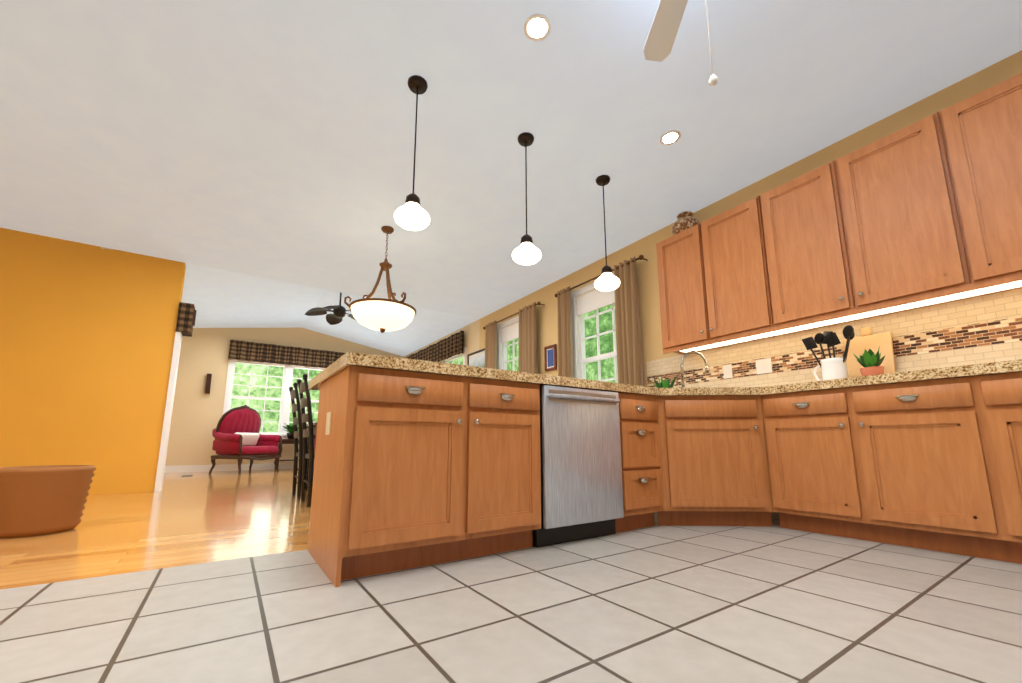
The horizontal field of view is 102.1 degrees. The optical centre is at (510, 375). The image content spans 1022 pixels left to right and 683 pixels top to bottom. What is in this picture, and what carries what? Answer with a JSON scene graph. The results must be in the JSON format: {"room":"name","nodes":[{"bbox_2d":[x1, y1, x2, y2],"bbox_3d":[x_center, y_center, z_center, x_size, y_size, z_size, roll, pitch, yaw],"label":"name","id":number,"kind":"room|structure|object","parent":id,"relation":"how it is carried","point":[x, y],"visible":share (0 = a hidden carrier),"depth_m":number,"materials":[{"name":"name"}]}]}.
{"room":"kitchen","nodes":[
{"label":"kitchen","id":0,"kind":"room"},
{"bbox_2d":[0,228,99,466],"bbox_3d":[-5.448,-0.175,4.186,1.530,2.800,0.150,6,-11,-34],"label":"wall","id":1,"kind":"structure","parent":0,"point":[46,282],"depth_m":4.40,"materials":[{"name":"orange paint"}]},
{"bbox_2d":[64,247,163,494],"bbox_3d":[-5.819,0.162,6.232,0.180,2.800,4.000,6,-11,-34],"label":"wall","id":2,"kind":"structure","parent":0,"point":[87,334],"depth_m":4.72,"materials":[{"name":"orange paint"}]},
{"bbox_2d":[0,469,310,588],"bbox_3d":[-3.372,1.490,5.390,6.900,0.100,8.060,6,-11,-34],"label":"floor","id":3,"kind":"structure","parent":0,"point":[177,520],"depth_m":2.59,"materials":[{"name":"brown wood"}]},
{"bbox_2d":[0,465,95,537],"bbox_3d":[-2.967,0.777,2.603,0.464,0.399,0.464,6,-11,-34],"label":"wicker basket","id":4,"kind":"object","parent":3,"relation":"on","point":[41,500],"visible":1,"depth_m":2.48,"materials":[{"name":"brown wicker"}]},
{"bbox_2d":[208,405,281,473],"bbox_3d":[-5.099,1.217,8.022,0.793,1.307,1.057,-3,-10,16],"label":"armchair","id":5,"kind":"object","parent":3,"relation":"on","point":[236,434],"visible":0.98,"depth_m":7.89,"materials":[{"name":"red fabric"}]},
{"bbox_2d":[275,439,298,469],"bbox_3d":[-4.672,1.670,8.752,0.560,0.641,0.440,6,-11,-34],"label":"side table","id":6,"kind":"object","parent":3,"relation":"on","point":[287,441],"visible":0.19,"depth_m":8.57,"materials":[{"name":"brown wood"}]},
{"bbox_2d":[282,423,298,438],"bbox_3d":[-4.663,1.179,8.886,0.559,0.368,0.606,6,-11,-34],"label":"potted plant","id":7,"kind":"object","parent":6,"relation":"on","point":[290,429],"visible":0.5,"depth_m":8.73,"materials":[{"name":"green plant"}]},
{"bbox_2d":[289,383,314,498],"bbox_3d":[-2.106,0.690,4.420,0.530,1.162,0.460,6,-11,-34],"label":"dining chair","id":8,"kind":"object","parent":3,"relation":"on","point":[294,394],"visible":0.46,"depth_m":4.22,"materials":[{"name":"black paint"}]},
{"bbox_2d":[297,374,314,506],"bbox_3d":[-1.747,0.604,3.897,0.530,1.162,0.460,6,-11,-34],"label":"dining chair","id":9,"kind":"object","parent":3,"relation":"on","point":[309,454],"visible":0.44,"depth_m":3.69,"materials":[{"name":"black paint"}]},
{"bbox_2d":[306,422,316,490],"bbox_3d":[-1.573,0.898,4.464,1.050,0.765,1.750,6,-11,-34],"label":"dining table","id":10,"kind":"object","parent":3,"relation":"on","point":[315,427],"visible":0.06,"depth_m":4.79,"materials":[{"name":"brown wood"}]},
{"bbox_2d":[152,263,185,491],"bbox_3d":[-4.156,-0.035,5.049,0.002,2.800,0.150,6,-11,-34],"label":"wall","id":11,"kind":"structure","parent":0,"point":[182,270],"depth_m":4.99,"materials":[{"name":"orange paint"}]},
{"bbox_2d":[176,302,196,336],"bbox_3d":[-4.084,-0.703,5.209,0.174,0.369,0.250,6,-11,-34],"label":"valance","id":12,"kind":"object","parent":11,"relation":"attached to","point":[186,319],"visible":0.96,"depth_m":5.11,"materials":[{"name":"brown fabric"}]},
{"bbox_2d":[165,327,403,465],"bbox_3d":[-5.591,0.396,8.889,6.600,3.200,0.150,6,-11,-34],"label":"wall","id":13,"kind":"structure","parent":0,"point":[197,412],"depth_m":8.42,"materials":[{"name":"beige paint"}]},
{"bbox_2d":[157,463,293,473],"bbox_3d":[-4.856,1.974,9.031,4.860,0.130,0.015,6,-11,-34],"label":"baseboard","id":14,"kind":"structure","parent":13,"relation":"attached to","point":[162,468],"depth_m":8.33,"materials":[{"name":"white"}]},
{"bbox_2d":[223,359,325,438],"bbox_3d":[-4.554,0.592,9.519,3.420,1.735,0.170,6,-11,-34],"label":"window frames","id":15,"kind":"structure","parent":13,"relation":"in","point":[285,399],"depth_m":9.07,"materials":[{"name":"white wood"}]},
{"bbox_2d":[205,339,344,393],"bbox_3d":[-4.606,-0.048,9.431,3.750,1.150,0.147,6,-11,-34],"label":"valance","id":16,"kind":"object","parent":13,"relation":"attached to","point":[266,353],"visible":0.56,"depth_m":9.12,"materials":[{"name":"brown fabric"}]},
{"bbox_2d":[0,512,1021,682],"bbox_3d":[0.579,0.538,-0.371,6.900,0.100,6.040,6,-11,-34],"label":"floor","id":17,"kind":"structure","parent":0,"point":[775,602],"depth_m":1.30,"materials":[{"name":"white tile"}]},
{"bbox_2d":[308,366,540,586],"bbox_3d":[-0.433,0.471,2.174,1.011,0.862,0.721,6,-11,-34],"label":"base cabinet","id":18,"kind":"object","parent":17,"relation":"on","point":[413,469],"visible":1,"depth_m":1.86,"materials":[{"name":"brown wood"}]},
{"bbox_2d":[533,385,623,547],"bbox_3d":[0.258,0.540,2.595,0.602,0.856,0.693,6,-11,-34],"label":"dishwasher","id":19,"kind":"object","parent":17,"relation":"on","point":[581,476],"visible":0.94,"depth_m":2.32,"materials":[{"name":"silver metal"}]},
{"bbox_2d":[615,392,663,531],"bbox_3d":[0.408,0.563,2.741,1.002,0.862,0.713,6,-11,-34],"label":"peninsula drawers","id":20,"kind":"object","parent":17,"relation":"on","point":[642,486],"visible":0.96,"depth_m":2.64,"materials":[{"name":"brown wood"}]},
{"bbox_2d":[656,396,772,525],"bbox_3d":[1.354,0.566,2.763,0.747,0.862,0.138,-1,-9,3],"label":"base cabinet","id":21,"kind":"object","parent":17,"relation":"on","point":[714,465],"visible":0.96,"depth_m":2.75,"materials":[{"name":"brown wood"}]},
{"bbox_2d":[762,376,1009,561],"bbox_3d":[2.224,0.521,2.496,0.701,0.862,0.976,6,-11,-34],"label":"base cabinet","id":22,"kind":"object","parent":17,"relation":"on","point":[934,465],"depth_m":2.22,"materials":[{"name":"brown wood"}]},
{"bbox_2d":[308,352,1021,399],"bbox_3d":[1.285,-0.074,1.696,3.246,0.051,4.160,6,-11,-34],"label":"countertop","id":23,"kind":"structure","parent":22,"relation":"on","point":[343,362],"depth_m":2.17,"materials":[{"name":"beige stone"}]},
{"bbox_2d":[652,377,675,387],"bbox_3d":[1.473,0.116,3.909,0.244,0.288,0.198,6,-11,-34],"label":"potted plant","id":24,"kind":"object","parent":23,"relation":"on","point":[665,384],"visible":0.38,"depth_m":3.90,"materials":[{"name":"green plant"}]},
{"bbox_2d":[679,350,709,387],"bbox_3d":[1.607,-0.001,3.683,0.214,0.448,0.238,6,-11,-34],"label":"faucet","id":25,"kind":"object","parent":23,"relation":"on","point":[707,371],"visible":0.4,"depth_m":3.67,"materials":[{"name":"silver metal"}]},
{"bbox_2d":[802,325,854,380],"bbox_3d":[2.188,-0.124,2.824,0.144,0.410,0.296,6,-11,-34],"label":"utensil crock","id":26,"kind":"object","parent":23,"relation":"on","point":[834,367],"visible":0.77,"depth_m":2.79,"materials":[{"name":"white ceramic"}]},
{"bbox_2d":[843,327,895,377],"bbox_3d":[2.431,-0.130,2.809,0.084,0.416,0.260,6,-11,-34],"label":"cutting board","id":27,"kind":"object","parent":23,"relation":"on","point":[867,340],"visible":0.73,"depth_m":2.82,"materials":[{"name":"brown wood"}]},
{"bbox_2d":[854,346,884,375],"bbox_3d":[2.284,-0.069,2.630,0.172,0.236,0.167,6,-11,-34],"label":"potted plant","id":28,"kind":"object","parent":23,"relation":"on","point":[870,361],"visible":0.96,"depth_m":2.60,"materials":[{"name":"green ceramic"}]},
{"bbox_2d":[978,372,1021,563],"bbox_3d":[2.778,0.387,1.689,0.701,0.862,1.000,6,-11,-34],"label":"base cabinet","id":29,"kind":"object","parent":17,"relation":"on","point":[1001,393],"depth_m":1.89,"materials":[{"name":"brown wood"}]},
{"bbox_2d":[0,0,1021,356],"bbox_3d":[-1.683,-1.964,3.423,6.900,0.524,14.100,6,-11,-34],"label":"ceiling","id":30,"kind":"structure","parent":0,"point":[270,138],"depth_m":2.95,"materials":[{"name":"white paint"}]},
{"bbox_2d":[305,292,356,324],"bbox_3d":[-2.905,-1.233,6.976,0.989,0.550,0.964,6,-11,-34],"label":"ceiling fan","id":31,"kind":"object","parent":30,"relation":"hanging from","point":[338,314],"visible":0.77,"depth_m":6.87,"materials":[{"name":"black metal"}]},
{"bbox_2d":[344,226,415,332],"bbox_3d":[-1.317,-1.003,4.275,0.696,1.144,0.697,6,-11,-34],"label":"dining chandelier","id":32,"kind":"object","parent":30,"relation":"hanging from","point":[382,315],"visible":1,"depth_m":4.08,"materials":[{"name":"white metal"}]},
{"bbox_2d":[394,75,429,230],"bbox_3d":[-0.592,-1.375,2.544,0.212,0.974,0.212,6,-11,-34],"label":"pendant light","id":33,"kind":"object","parent":30,"relation":"hanging from","point":[411,214],"visible":1,"depth_m":2.46,"materials":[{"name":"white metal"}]},
{"bbox_2d":[512,132,541,264],"bbox_3d":[0.112,-1.293,3.014,0.212,0.984,0.212,6,-11,-34],"label":"pendant light","id":34,"kind":"object","parent":30,"relation":"hanging from","point":[526,252],"visible":1,"depth_m":2.93,"materials":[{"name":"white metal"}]},
{"bbox_2d":[524,14,550,40],"bbox_3d":[0.145,-1.912,2.269,0.150,0.005,0.150,6,-11,-34],"label":"recessed light","id":35,"kind":"object","parent":30,"relation":"in","point":[537,27],"visible":1,"depth_m":2.27,"materials":[{"name":"white"}]},
{"bbox_2d":[594,175,619,290],"bbox_3d":[0.796,-1.207,3.493,0.212,0.999,0.212,6,-11,-34],"label":"pendant light","id":36,"kind":"object","parent":30,"relation":"hanging from","point":[607,280],"visible":1,"depth_m":3.40,"materials":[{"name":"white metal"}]},
{"bbox_2d":[660,130,680,144],"bbox_3d":[1.190,-1.778,3.087,0.150,0.005,0.150,6,-11,-34],"label":"recessed light","id":37,"kind":"object","parent":30,"relation":"in","point":[670,137],"visible":1,"depth_m":3.08,"materials":[{"name":"white"}]},
{"bbox_2d":[643,0,717,85],"bbox_3d":[0.764,-1.502,1.393,1.357,1.099,1.294,6,-11,-34],"label":"kitchen ceiling fan","id":38,"kind":"object","parent":30,"relation":"hanging from","point":[660,40],"visible":1,"depth_m":1.99,"materials":[{"name":"painted wood"},{"name":"metal"}]},
{"bbox_2d":[404,50,1021,512],"bbox_3d":[1.114,-0.044,5.024,0.150,2.800,14.100,6,-11,-34],"label":"wall","id":39,"kind":"structure","parent":0,"point":[648,284],"depth_m":4.35,"materials":[{"name":"beige paint"}]},
{"bbox_2d":[440,347,465,364],"bbox_3d":[-1.160,0.404,8.274,0.160,1.775,1.210,6,-11,-34],"label":"window","id":40,"kind":"structure","parent":39,"relation":"in","point":[463,354],"depth_m":8.28,"materials":[{"name":"white"}]},
{"bbox_2d":[407,330,463,361],"bbox_3d":[-1.882,-0.416,9.236,0.114,0.452,3.340,6,-11,-34],"label":"valance","id":41,"kind":"object","parent":40,"relation":"attached to","point":[447,348],"visible":0.56,"depth_m":8.49,"materials":[{"name":"brown fabric"}]},
{"bbox_2d":[467,348,484,367],"bbox_3d":[-0.599,-0.127,7.437,0.025,0.650,0.760,6,-11,-34],"label":"landscape picture","id":42,"kind":"object","parent":39,"relation":"attached to","point":[476,358],"visible":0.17,"depth_m":7.48,"materials":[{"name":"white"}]},
{"bbox_2d":[497,316,518,370],"bbox_3d":[0.073,0.023,6.490,0.160,1.905,1.010,6,-11,-34],"label":"window","id":43,"kind":"structure","parent":39,"relation":"in","point":[507,331],"depth_m":6.83,"materials":[{"name":"white"}]},
{"bbox_2d":[483,302,544,373],"bbox_3d":[-0.002,0.282,6.353,0.166,2.530,1.576,6,-11,-34],"label":"curtain","id":44,"kind":"object","parent":43,"relation":"hanging from","point":[527,353],"depth_m":6.12,"materials":[{"name":"brown fabric"}]},
{"bbox_2d":[544,344,556,371],"bbox_3d":[0.550,-0.246,5.736,0.025,0.350,0.240,6,-11,-34],"label":"picture","id":45,"kind":"object","parent":39,"relation":"attached to","point":[550,355],"visible":1,"depth_m":5.73,"materials":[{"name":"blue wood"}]},
{"bbox_2d":[571,274,617,382],"bbox_3d":[1.121,-0.229,4.962,0.160,1.905,1.070,6,-11,-34],"label":"window","id":46,"kind":"structure","parent":39,"relation":"in","point":[588,298],"depth_m":5.26,"materials":[{"name":"white"}]},
{"bbox_2d":[554,255,647,385],"bbox_3d":[1.038,0.032,4.837,0.166,2.530,1.446,6,-11,-34],"label":"curtain","id":47,"kind":"object","parent":46,"relation":"hanging from","point":[629,350],"depth_m":4.57,"materials":[{"name":"brown fabric"}]},
{"bbox_2d":[656,195,783,353],"bbox_3d":[1.816,-0.799,3.641,0.349,1.100,0.962,6,-11,-34],"label":"upper cabinet","id":48,"kind":"object","parent":39,"relation":"attached to","point":[713,273],"depth_m":3.48,"materials":[{"name":"brown wood"}]},
{"bbox_2d":[672,211,698,234],"bbox_3d":[1.678,-1.436,3.964,0.250,0.260,0.250,6,-11,-34],"label":"vase","id":49,"kind":"object","parent":48,"relation":"on","point":[686,220],"visible":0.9,"depth_m":3.88,"materials":[{"name":"brown ceramic"}]},
{"bbox_2d":[646,288,1021,387],"bbox_3d":[2.614,-0.192,2.645,0.020,0.484,4.190,6,-11,-34],"label":"tile backsplash","id":50,"kind":"structure","parent":39,"relation":"attached to","point":[980,329],"depth_m":2.72,"materials":[{"name":"beige tile"}]},
{"bbox_2d":[760,111,979,334],"bbox_3d":[2.365,-0.932,2.841,0.349,1.100,1.005,6,-11,-34],"label":"upper cabinet","id":51,"kind":"object","parent":39,"relation":"attached to","point":[925,212],"depth_m":2.65,"materials":[{"name":"brown wood"}]},
{"bbox_2d":[940,73,1021,295],"bbox_3d":[2.920,-1.065,2.031,0.349,1.100,0.985,6,-11,-34],"label":"upper cabinet","id":52,"kind":"object","parent":39,"relation":"attached to","point":[983,130],"depth_m":2.23,"materials":[{"name":"brown wood"}]},
{"label":"outside","id":53,"kind":"structure","parent":0,"visible":0},
{"bbox_2d":[230,303,617,432],"bbox_3d":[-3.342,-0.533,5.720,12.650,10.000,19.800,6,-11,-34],"label":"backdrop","id":54,"kind":"structure","parent":53,"point":[606,346],"depth_m":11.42,"materials":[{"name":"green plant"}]}
]}

